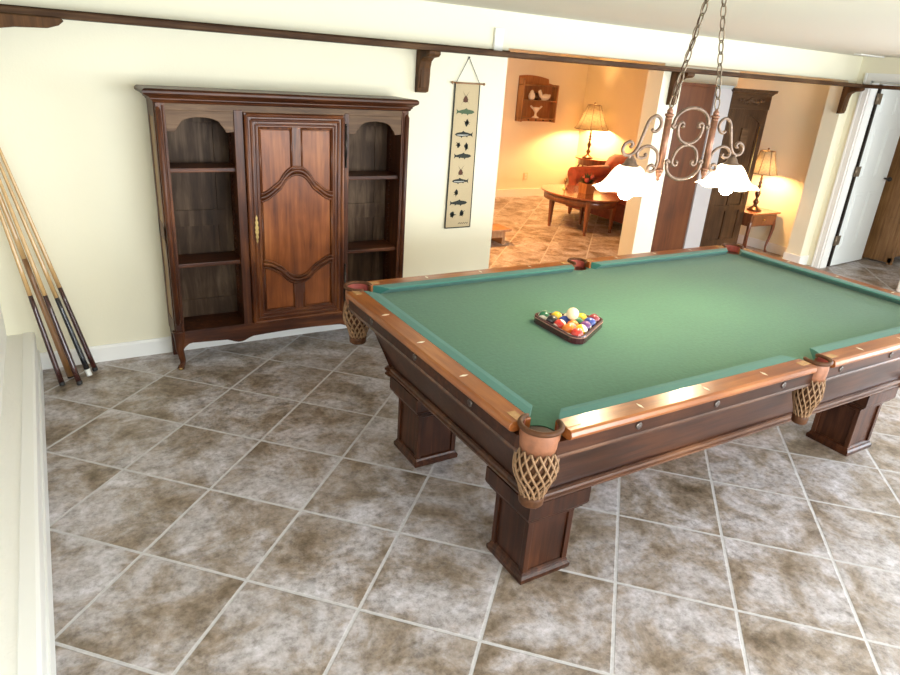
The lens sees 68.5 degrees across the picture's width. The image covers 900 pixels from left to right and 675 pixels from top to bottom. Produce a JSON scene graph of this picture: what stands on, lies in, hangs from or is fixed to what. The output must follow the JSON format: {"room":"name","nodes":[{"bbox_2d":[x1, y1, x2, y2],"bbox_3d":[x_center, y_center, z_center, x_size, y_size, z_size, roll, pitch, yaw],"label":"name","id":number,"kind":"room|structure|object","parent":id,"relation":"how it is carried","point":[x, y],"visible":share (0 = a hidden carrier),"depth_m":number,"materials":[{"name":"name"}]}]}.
{"room":"games hall","nodes":[
{"label":"games hall","id":0,"kind":"room"},
{"bbox_2d":[0,305,6,422],"bbox_3d":[-0.706,0.541,0.486,0.200,2.260,7.595,-9,26,-29],"label":"wall","id":1,"kind":"structure","parent":0,"point":[3,336],"depth_m":3.51,"materials":[{"name":"white paint"}]},
{"bbox_2d":[0,13,62,27],"bbox_3d":[-2.154,-1.429,3.213,0.508,0.269,0.048,-9,26,-29],"label":"shelf bracket","id":2,"kind":"object","parent":1,"relation":"attached to","point":[6,20],"visible":1,"depth_m":3.20,"materials":[{"name":"brown wood"}]},
{"bbox_2d":[0,0,862,352],"bbox_3d":[0.793,-1.399,5.502,8.215,2.260,0.180,-9,26,-29],"label":"wall","id":3,"kind":"structure","parent":0,"point":[75,144],"depth_m":4.08,"materials":[{"name":"beige paint"}]},
{"bbox_2d":[17,332,46,674],"bbox_3d":[-0.589,1.380,0.943,0.060,0.111,7.595,-9,26,-29],"label":"trim","id":4,"kind":"structure","parent":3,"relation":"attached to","point":[31,647],"depth_m":2.33,"materials":[{"name":"white paint"}]},
{"bbox_2d":[37,349,55,674],"bbox_3d":[-0.572,1.489,1.003,0.017,0.135,7.595,-9,26,-29],"label":"baseboard","id":5,"kind":"structure","parent":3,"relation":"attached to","point":[49,611],"depth_m":2.52,"materials":[{"name":"white paint"}]},
{"bbox_2d":[40,324,346,369],"bbox_3d":[-1.123,-0.109,4.855,3.234,0.107,0.196,-9,26,-29],"label":"baseboard","id":6,"kind":"structure","parent":3,"relation":"attached to","point":[115,351],"depth_m":4.27,"materials":[{"name":"white paint"}]},
{"bbox_2d":[415,50,440,92],"bbox_3d":[-0.152,-1.800,4.483,0.090,0.271,0.185,-9,26,-29],"label":"shelf bracket","id":7,"kind":"object","parent":3,"relation":"attached to","point":[424,58],"visible":1,"depth_m":4.50,"materials":[{"name":"brown wood"}]},
{"bbox_2d":[0,4,899,89],"bbox_3d":[1.256,-1.926,4.620,7.895,0.047,1.295,-9,26,-29],"label":"ceiling beam","id":8,"kind":"structure","parent":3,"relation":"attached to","point":[4,8],"depth_m":4.07,"materials":[{"name":"brown wood"}]},
{"bbox_2d":[444,57,484,228],"bbox_3d":[0.102,-1.424,4.918,0.287,1.232,0.026,-9,26,-29],"label":"banner","id":9,"kind":"object","parent":3,"relation":"attached to","point":[466,95],"visible":1,"depth_m":4.94,"materials":[{"name":"fabric"}]},
{"bbox_2d":[492,28,503,50],"bbox_3d":[0.347,-2.142,4.750,0.075,0.150,0.024,-9,26,-29],"label":"wall sensor","id":10,"kind":"object","parent":3,"relation":"attached to","point":[498,36],"visible":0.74,"depth_m":4.74,"materials":[{"name":"white plastic"}]},
{"bbox_2d":[666,72,694,104],"bbox_3d":[1.985,-2.139,5.695,0.090,0.271,0.185,-9,26,-29],"label":"shelf bracket","id":11,"kind":"object","parent":3,"relation":"attached to","point":[674,75],"visible":0.73,"depth_m":5.70,"materials":[{"name":"brown wood"}]},
{"bbox_2d":[836,87,864,113],"bbox_3d":[4.221,-2.494,6.962,0.090,0.271,0.185,-9,26,-29],"label":"shelf bracket","id":12,"kind":"object","parent":3,"relation":"attached to","point":[847,92],"visible":0.99,"depth_m":6.98,"materials":[{"name":"brown wood"}]},
{"bbox_2d":[43,195,899,674],"bbox_3d":[3.278,0.024,5.590,12.195,0.100,12.390,-9,26,-29],"label":"floor","id":13,"kind":"structure","parent":0,"point":[250,507],"depth_m":2.84,"materials":[{"name":"tile"}]},
{"bbox_2d":[0,334,22,674],"bbox_3d":[-0.632,1.451,0.947,0.130,0.240,7.595,-9,26,-29],"label":"ledge","id":14,"kind":"object","parent":13,"relation":"on","point":[10,425],"visible":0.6,"depth_m":2.48,"materials":[{"name":"white paint"}]},
{"bbox_2d":[0,208,64,385],"bbox_3d":[-2.349,-0.411,3.600,0.334,1.441,0.030,9,23,13],"label":"pool cue","id":15,"kind":"object","parent":13,"relation":"on","point":[52,357],"visible":1,"depth_m":3.68,"materials":[{"name":"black wood"}]},
{"bbox_2d":[0,192,73,377],"bbox_3d":[-2.353,-0.434,3.653,0.326,1.445,0.038,2,22,-4],"label":"pool cue","id":16,"kind":"object","parent":13,"relation":"on","point":[43,307],"visible":0.85,"depth_m":3.73,"materials":[{"name":"black wood"}]},
{"bbox_2d":[0,178,82,384],"bbox_3d":[-2.297,-0.412,3.637,0.406,1.424,0.030,10,23,13],"label":"pool cue","id":17,"kind":"object","parent":13,"relation":"on","point":[67,352],"visible":1,"depth_m":3.69,"materials":[{"name":"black wood"}]},
{"bbox_2d":[0,162,91,376],"bbox_3d":[-2.293,-0.443,3.704,0.381,1.431,0.031,4,22,1],"label":"pool cue","id":18,"kind":"object","parent":13,"relation":"on","point":[82,358],"visible":1,"depth_m":3.75,"materials":[{"name":"beige wood"}]},
{"bbox_2d":[0,148,97,370],"bbox_3d":[-2.284,-0.459,3.738,0.364,1.434,0.030,0,23,-11],"label":"pool cue","id":19,"kind":"object","parent":13,"relation":"on","point":[93,365],"visible":1,"depth_m":3.78,"materials":[{"name":"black wood"}]},
{"bbox_2d":[134,85,418,369],"bbox_3d":[-1.041,-0.704,4.287,1.639,1.663,0.331,-9,26,-29],"label":"armoire","id":20,"kind":"object","parent":13,"relation":"on","point":[269,203],"visible":0.95,"depth_m":4.15,"materials":[{"name":"brown wood"}]},
{"bbox_2d":[170,162,234,172],"bbox_3d":[-1.482,-1.007,3.908,0.400,0.024,0.219,-9,26,-29],"label":"shelf","id":21,"kind":"object","parent":20,"relation":"attached to","point":[175,167],"depth_m":3.87,"materials":[{"name":"brown wood"}]},
{"bbox_2d":[178,251,239,267],"bbox_3d":[-1.520,-0.487,4.121,0.400,0.024,0.219,-9,26,-29],"label":"shelf","id":22,"kind":"object","parent":20,"relation":"attached to","point":[186,259],"depth_m":4.11,"materials":[{"name":"brown wood"}]},
{"bbox_2d":[348,239,394,253],"bbox_3d":[-0.591,-0.641,4.644,0.382,0.024,0.219,-9,26,-29],"label":"shelf","id":23,"kind":"object","parent":20,"relation":"attached to","point":[354,245],"depth_m":4.63,"materials":[{"name":"brown wood"}]},
{"bbox_2d":[348,170,397,179],"bbox_3d":[-0.558,-1.096,4.458,0.382,0.024,0.219,-9,26,-29],"label":"shelf","id":24,"kind":"object","parent":20,"relation":"attached to","point":[352,174],"depth_m":4.43,"materials":[{"name":"brown wood"}]},
{"bbox_2d":[491,224,511,243],"bbox_3d":[0.441,-1.192,7.690,0.460,0.180,0.300,-9,26,-29],"label":"stool","id":25,"kind":"object","parent":13,"relation":"on","point":[499,231],"visible":0.5,"depth_m":7.66,"materials":[{"name":"brown wood"}]},
{"bbox_2d":[541,184,620,235],"bbox_3d":[1.694,-1.694,8.758,0.900,0.470,1.220,-9,26,-29],"label":"table","id":26,"kind":"object","parent":13,"relation":"on","point":[554,193],"visible":0.89,"depth_m":8.45,"materials":[{"name":"brown wood"}]},
{"bbox_2d":[578,173,596,193],"bbox_3d":[1.791,-2.016,8.578,0.228,0.273,0.266,-9,26,-29],"label":"flower planter","id":27,"kind":"object","parent":26,"relation":"on","point":[585,186],"visible":1,"depth_m":8.53,"materials":[{"name":"orange wood"}]},
{"bbox_2d":[575,155,606,166],"bbox_3d":[2.192,-2.553,10.669,0.360,0.678,0.720,-9,26,-29],"label":"table","id":28,"kind":"object","parent":13,"relation":"on","point":[581,161],"visible":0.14,"depth_m":10.43,"materials":[{"name":"brown wood"}]},
{"bbox_2d":[574,102,608,158],"bbox_3d":[2.217,-3.248,10.368,0.538,0.837,0.538,-9,26,-29],"label":"table lamp","id":29,"kind":"object","parent":28,"relation":"on","point":[592,119],"visible":1,"depth_m":10.17,"materials":[{"name":"beige fabric"}]},
{"bbox_2d":[566,154,633,223],"bbox_3d":[2.517,-2.021,9.149,0.970,0.890,1.695,-9,26,-29],"label":"sofa","id":30,"kind":"object","parent":13,"relation":"on","point":[600,172],"visible":0.19,"depth_m":9.49,"materials":[{"name":"red fabric"}]},
{"bbox_2d":[343,243,899,584],"bbox_3d":[1.101,0.205,3.499,2.980,0.850,1.649,-9,26,-29],"label":"pool table","id":31,"kind":"object","parent":13,"relation":"on","point":[696,349],"visible":1,"depth_m":2.88,"materials":[{"name":"green fabric"}]},
{"bbox_2d":[364,291,532,416],"bbox_3d":[-0.057,0.026,2.678,0.061,0.038,1.340,-9,26,-29],"label":"cushion","id":32,"kind":"object","parent":31,"relation":"on","point":[480,375],"depth_m":2.52,"materials":[{"name":"teal fabric"}]},
{"bbox_2d":[373,264,574,293],"bbox_3d":[0.181,-0.316,3.557,1.271,0.038,0.061,-9,26,-29],"label":"cushion","id":33,"kind":"object","parent":31,"relation":"on","point":[560,270],"depth_m":3.52,"materials":[{"name":"teal fabric"}]},
{"bbox_2d":[538,311,549,319],"bbox_3d":[0.432,-0.095,3.037,0.057,0.057,0.057,23,29,38],"label":"ball","id":34,"kind":"object","parent":31,"relation":"on","point":[543,314],"visible":0.56,"depth_m":3.01,"materials":[{"name":"green plastic"}]},
{"bbox_2d":[546,315,557,323],"bbox_3d":[0.461,-0.075,2.991,0.057,0.057,0.057,4,22,-1],"label":"ball","id":35,"kind":"object","parent":31,"relation":"on","point":[551,318],"visible":0.56,"depth_m":2.97,"materials":[{"name":"black plastic"}]},
{"bbox_2d":[551,311,561,318],"bbox_3d":[0.489,-0.092,3.038,0.057,0.057,0.057,-3,23,-17],"label":"ball","id":36,"kind":"object","parent":31,"relation":"on","point":[557,314],"visible":0.35,"depth_m":3.02,"materials":[{"name":"yellow plastic"}]},
{"bbox_2d":[554,319,565,328],"bbox_3d":[0.490,-0.054,2.946,0.057,0.057,0.057,2,22,-5],"label":"ball","id":37,"kind":"object","parent":31,"relation":"on","point":[559,323],"visible":0.59,"depth_m":2.92,"materials":[{"name":"red plastic"}]},
{"bbox_2d":[559,316,569,323],"bbox_3d":[0.518,-0.071,2.993,0.057,0.057,0.057,4,22,0],"label":"ball","id":38,"kind":"object","parent":31,"relation":"on","point":[565,318],"visible":0.35,"depth_m":2.97,"materials":[{"name":"blue plastic"}]},
{"bbox_2d":[562,323,573,332],"bbox_3d":[0.519,-0.033,2.901,0.057,0.057,0.057,-16,29,-40],"label":"ball","id":39,"kind":"object","parent":31,"relation":"on","point":[567,327],"visible":0.52,"depth_m":2.88,"materials":[{"name":"orange plastic"}]},
{"bbox_2d":[534,312,602,343],"bbox_3d":[0.574,-0.058,2.998,0.287,0.035,0.318,-9,26,-29],"label":"ball rack","id":40,"kind":"object","parent":31,"relation":"on","point":[552,328],"visible":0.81,"depth_m":2.91,"materials":[{"name":"brown wood"}]},
{"bbox_2d":[567,320,578,327],"bbox_3d":[0.547,-0.051,2.948,0.057,0.057,0.057,2,22,-6],"label":"ball","id":41,"kind":"object","parent":31,"relation":"on","point":[574,323],"visible":0.41,"depth_m":2.93,"materials":[{"name":"orange plastic"}]},
{"bbox_2d":[570,328,582,335],"bbox_3d":[0.548,-0.013,2.856,0.057,0.057,0.057,5,22,2],"label":"ball","id":42,"kind":"object","parent":31,"relation":"on","point":[576,331],"visible":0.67,"depth_m":2.83,"materials":[{"name":"red plastic"}]},
{"bbox_2d":[575,317,582,323],"bbox_3d":[0.576,-0.068,2.995,0.057,0.057,0.057,3,22,-4],"label":"ball","id":43,"kind":"object","parent":31,"relation":"on","point":[579,320],"visible":0.23,"depth_m":2.97,"materials":[{"name":"green plastic"}]},
{"bbox_2d":[566,307,578,319],"bbox_3d":[0.550,-0.106,2.961,0.057,0.057,0.057,-9,26,-29],"label":"cue ball","id":44,"kind":"object","parent":43,"relation":"on","point":[572,313],"visible":1,"depth_m":2.94,"materials":[{"name":"beige plastic"}]},
{"bbox_2d":[575,324,587,334],"bbox_3d":[0.576,-0.030,2.902,0.057,0.057,0.057,1,22,-8],"label":"ball","id":45,"kind":"object","parent":31,"relation":"on","point":[582,327],"visible":0.5,"depth_m":2.88,"materials":[{"name":"yellow plastic"}]},
{"bbox_2d":[579,313,586,320],"bbox_3d":[0.604,-0.085,3.042,0.057,0.057,0.057,-3,23,-18],"label":"ball","id":46,"kind":"object","parent":31,"relation":"on","point":[583,316],"visible":0.36,"depth_m":3.02,"materials":[{"name":"yellow plastic"}]},
{"bbox_2d":[580,321,591,330],"bbox_3d":[0.605,-0.047,2.950,0.057,0.057,0.057,0,23,-11],"label":"ball","id":47,"kind":"object","parent":31,"relation":"on","point":[587,324],"visible":0.41,"depth_m":2.93,"materials":[{"name":"purple plastic"}]},
{"bbox_2d":[584,317,595,326],"bbox_3d":[0.633,-0.064,2.997,0.057,0.057,0.057,3,22,-3],"label":"ball","id":48,"kind":"object","parent":31,"relation":"on","point":[591,320],"visible":0.48,"depth_m":2.98,"materials":[{"name":"blue plastic"}]},
{"bbox_2d":[588,314,599,323],"bbox_3d":[0.662,-0.081,3.043,0.057,0.057,0.057,4,22,0],"label":"ball","id":49,"kind":"object","parent":31,"relation":"on","point":[595,316],"visible":0.42,"depth_m":3.02,"materials":[{"name":"red plastic"}]},
{"bbox_2d":[591,248,727,268],"bbox_3d":[1.392,-0.507,4.244,1.231,0.038,0.061,-9,26,-29],"label":"cushion","id":50,"kind":"object","parent":31,"relation":"on","point":[710,253],"depth_m":4.20,"materials":[{"name":"teal fabric"}]},
{"bbox_2d":[559,355,795,418],"bbox_3d":[0.880,0.182,2.464,1.271,0.038,0.061,-9,26,-29],"label":"cushion","id":51,"kind":"object","parent":31,"relation":"on","point":[591,407],"depth_m":2.40,"materials":[{"name":"teal fabric"}]},
{"bbox_2d":[739,249,899,303],"bbox_3d":[2.312,-0.349,4.021,0.061,0.038,1.340,-9,26,-29],"label":"cushion","id":52,"kind":"object","parent":31,"relation":"on","point":[840,283],"depth_m":4.05,"materials":[{"name":"teal fabric"}]},
{"bbox_2d":[810,326,899,358],"bbox_3d":[2.091,-0.010,3.151,1.231,0.038,0.061,-9,26,-29],"label":"cushion","id":53,"kind":"object","parent":31,"relation":"on","point":[825,349],"depth_m":2.98,"materials":[{"name":"teal fabric"}]},
{"bbox_2d":[650,82,717,251],"bbox_3d":[2.465,-1.737,7.125,0.615,1.885,0.055,-9,26,-29],"label":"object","id":54,"kind":"object","parent":13,"relation":"on","point":[676,198],"visible":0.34,"depth_m":7.11,"materials":[{"name":"brown wood"}]},
{"bbox_2d":[683,85,734,248],"bbox_3d":[2.718,-1.873,7.505,0.280,1.885,0.515,-9,26,-29],"label":"pilaster","id":55,"kind":"object","parent":13,"relation":"on","point":[701,197],"visible":0.19,"depth_m":7.36,"materials":[{"name":"grey paint"}]},
{"bbox_2d":[699,88,778,246],"bbox_3d":[3.142,-1.921,7.722,0.745,1.866,0.525,-9,26,-29],"label":"wardrobe","id":56,"kind":"object","parent":13,"relation":"on","point":[748,109],"visible":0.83,"depth_m":7.52,"materials":[{"name":"brown wood"}]},
{"bbox_2d":[741,206,780,251],"bbox_3d":[3.690,-1.324,8.170,0.535,0.510,0.397,-9,26,-29],"label":"side table","id":57,"kind":"object","parent":13,"relation":"on","point":[765,217],"visible":0.65,"depth_m":7.95,"materials":[{"name":"brown wood"}]},
{"bbox_2d":[746,148,777,211],"bbox_3d":[3.736,-1.896,7.925,0.338,0.737,0.338,-9,26,-29],"label":"table lamp","id":58,"kind":"object","parent":57,"relation":"on","point":[765,164],"visible":0.88,"depth_m":7.77,"materials":[{"name":"beige fabric"}]},
{"bbox_2d":[862,137,899,264],"bbox_3d":[5.797,-1.934,8.065,1.160,1.990,0.415,-9,26,-29],"label":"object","id":59,"kind":"object","parent":13,"relation":"on","point":[883,241],"visible":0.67,"depth_m":7.99,"materials":[{"name":"brown wood"}]},
{"bbox_2d":[423,0,899,57],"bbox_3d":[3.437,-2.155,4.699,12.195,0.100,12.390,-9,26,-29],"label":"ceiling","id":60,"kind":"structure","parent":0,"point":[847,27],"depth_m":4.20,"materials":[{"name":"beige paint"}]},
{"bbox_2d":[592,0,759,199],"bbox_3d":[1.089,-1.064,2.914,0.974,0.887,0.286,-9,26,-29],"label":"chandelier","id":61,"kind":"object","parent":60,"relation":"hanging from","point":[628,179],"visible":1,"depth_m":2.92,"materials":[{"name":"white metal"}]},
{"bbox_2d":[854,54,884,57],"bbox_3d":[4.201,-2.823,6.619,0.420,0.012,0.080,-9,26,-29],"label":"ceiling vent","id":62,"kind":"object","parent":60,"relation":"in","point":[867,55],"visible":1,"depth_m":6.59,"materials":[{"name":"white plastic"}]},
{"bbox_2d":[496,49,899,258],"bbox_3d":[3.659,-1.693,6.735,9.950,2.260,9.640,-9,26,-29],"label":"wall","id":63,"kind":"structure","parent":0,"point":[546,151],"depth_m":10.53,"materials":[{"name":"beige paint"}]},
{"bbox_2d":[495,188,543,196],"bbox_3d":[-0.416,-2.111,9.867,5.800,0.120,0.016,-9,26,-29],"label":"baseboard","id":64,"kind":"structure","parent":63,"relation":"attached to","point":[531,191],"depth_m":10.73,"materials":[{"name":"white paint"}]},
{"bbox_2d":[523,172,527,179],"bbox_3d":[1.222,-2.612,10.689,0.085,0.115,0.011,-9,26,-29],"label":"wall outlet","id":65,"kind":"object","parent":63,"relation":"attached to","point":[525,175],"visible":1,"depth_m":10.68,"materials":[{"name":"beige plastic"}]},
{"bbox_2d":[515,75,558,122],"bbox_3d":[1.351,-3.679,10.191,0.670,0.670,0.160,-9,26,-29],"label":"wall shelf","id":66,"kind":"object","parent":63,"relation":"attached to","point":[524,112],"visible":1,"depth_m":10.22,"materials":[{"name":"brown wood"}]},
{"bbox_2d":[528,90,534,99],"bbox_3d":[1.252,-3.712,10.100,0.110,0.145,0.110,-9,26,-29],"label":"ceramic jar","id":67,"kind":"object","parent":66,"relation":"on","point":[531,96],"visible":1,"depth_m":10.07,"materials":[{"name":"white ceramic"}]},
{"bbox_2d":[530,105,541,117],"bbox_3d":[1.330,-3.502,10.245,0.200,0.179,0.132,4,22,0],"label":"goblet","id":68,"kind":"object","parent":66,"relation":"on","point":[535,109],"visible":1,"depth_m":10.22,"materials":[{"name":"white ceramic"}]},
{"bbox_2d":[537,90,550,100],"bbox_3d":[1.447,-3.745,10.210,0.274,0.158,0.100,-9,26,-29],"label":"bird figurine","id":69,"kind":"object","parent":66,"relation":"on","point":[544,97],"visible":0.99,"depth_m":10.19,"materials":[{"name":"white ceramic"}]},
{"bbox_2d":[782,252,808,264],"bbox_3d":[4.090,-0.940,7.818,0.178,0.110,0.212,-9,26,-29],"label":"baseboard","id":70,"kind":"structure","parent":63,"relation":"attached to","point":[802,260],"depth_m":7.75,"materials":[{"name":"white paint"}]},
{"bbox_2d":[683,66,739,87],"bbox_3d":[2.864,-2.211,7.860,1.000,2.260,0.120,-9,26,-29],"label":"wall partition","id":71,"kind":"structure","parent":0,"point":[698,78],"depth_m":7.52,"materials":[{"name":"beige paint"}]},
{"bbox_2d":[575,57,899,265],"bbox_3d":[5.149,-1.371,6.213,0.220,2.260,12.090,-9,26,-29],"label":"wall","id":72,"kind":"structure","parent":0,"point":[794,116],"depth_m":8.04,"materials":[{"name":"beige paint"}]},
{"bbox_2d":[737,234,786,255],"bbox_3d":[3.126,-1.754,9.637,0.016,0.110,4.195,-9,26,-29],"label":"baseboard","id":73,"kind":"structure","parent":72,"relation":"attached to","point":[756,243],"depth_m":8.34,"materials":[{"name":"white paint"}]},
{"bbox_2d":[811,73,899,291],"bbox_3d":[4.619,-1.629,6.955,0.147,2.105,1.045,-9,26,-29],"label":"door frame","id":74,"kind":"structure","parent":72,"relation":"attached to","point":[866,99],"depth_m":7.25,"materials":[{"name":"white paint"}]},
{"bbox_2d":[827,84,899,266],"bbox_3d":[4.824,-1.812,7.549,0.865,1.998,0.117,-12,27,-34],"label":"door","id":75,"kind":"structure","parent":72,"relation":"in","point":[882,134],"depth_m":7.55,"materials":[{"name":"white paint"}]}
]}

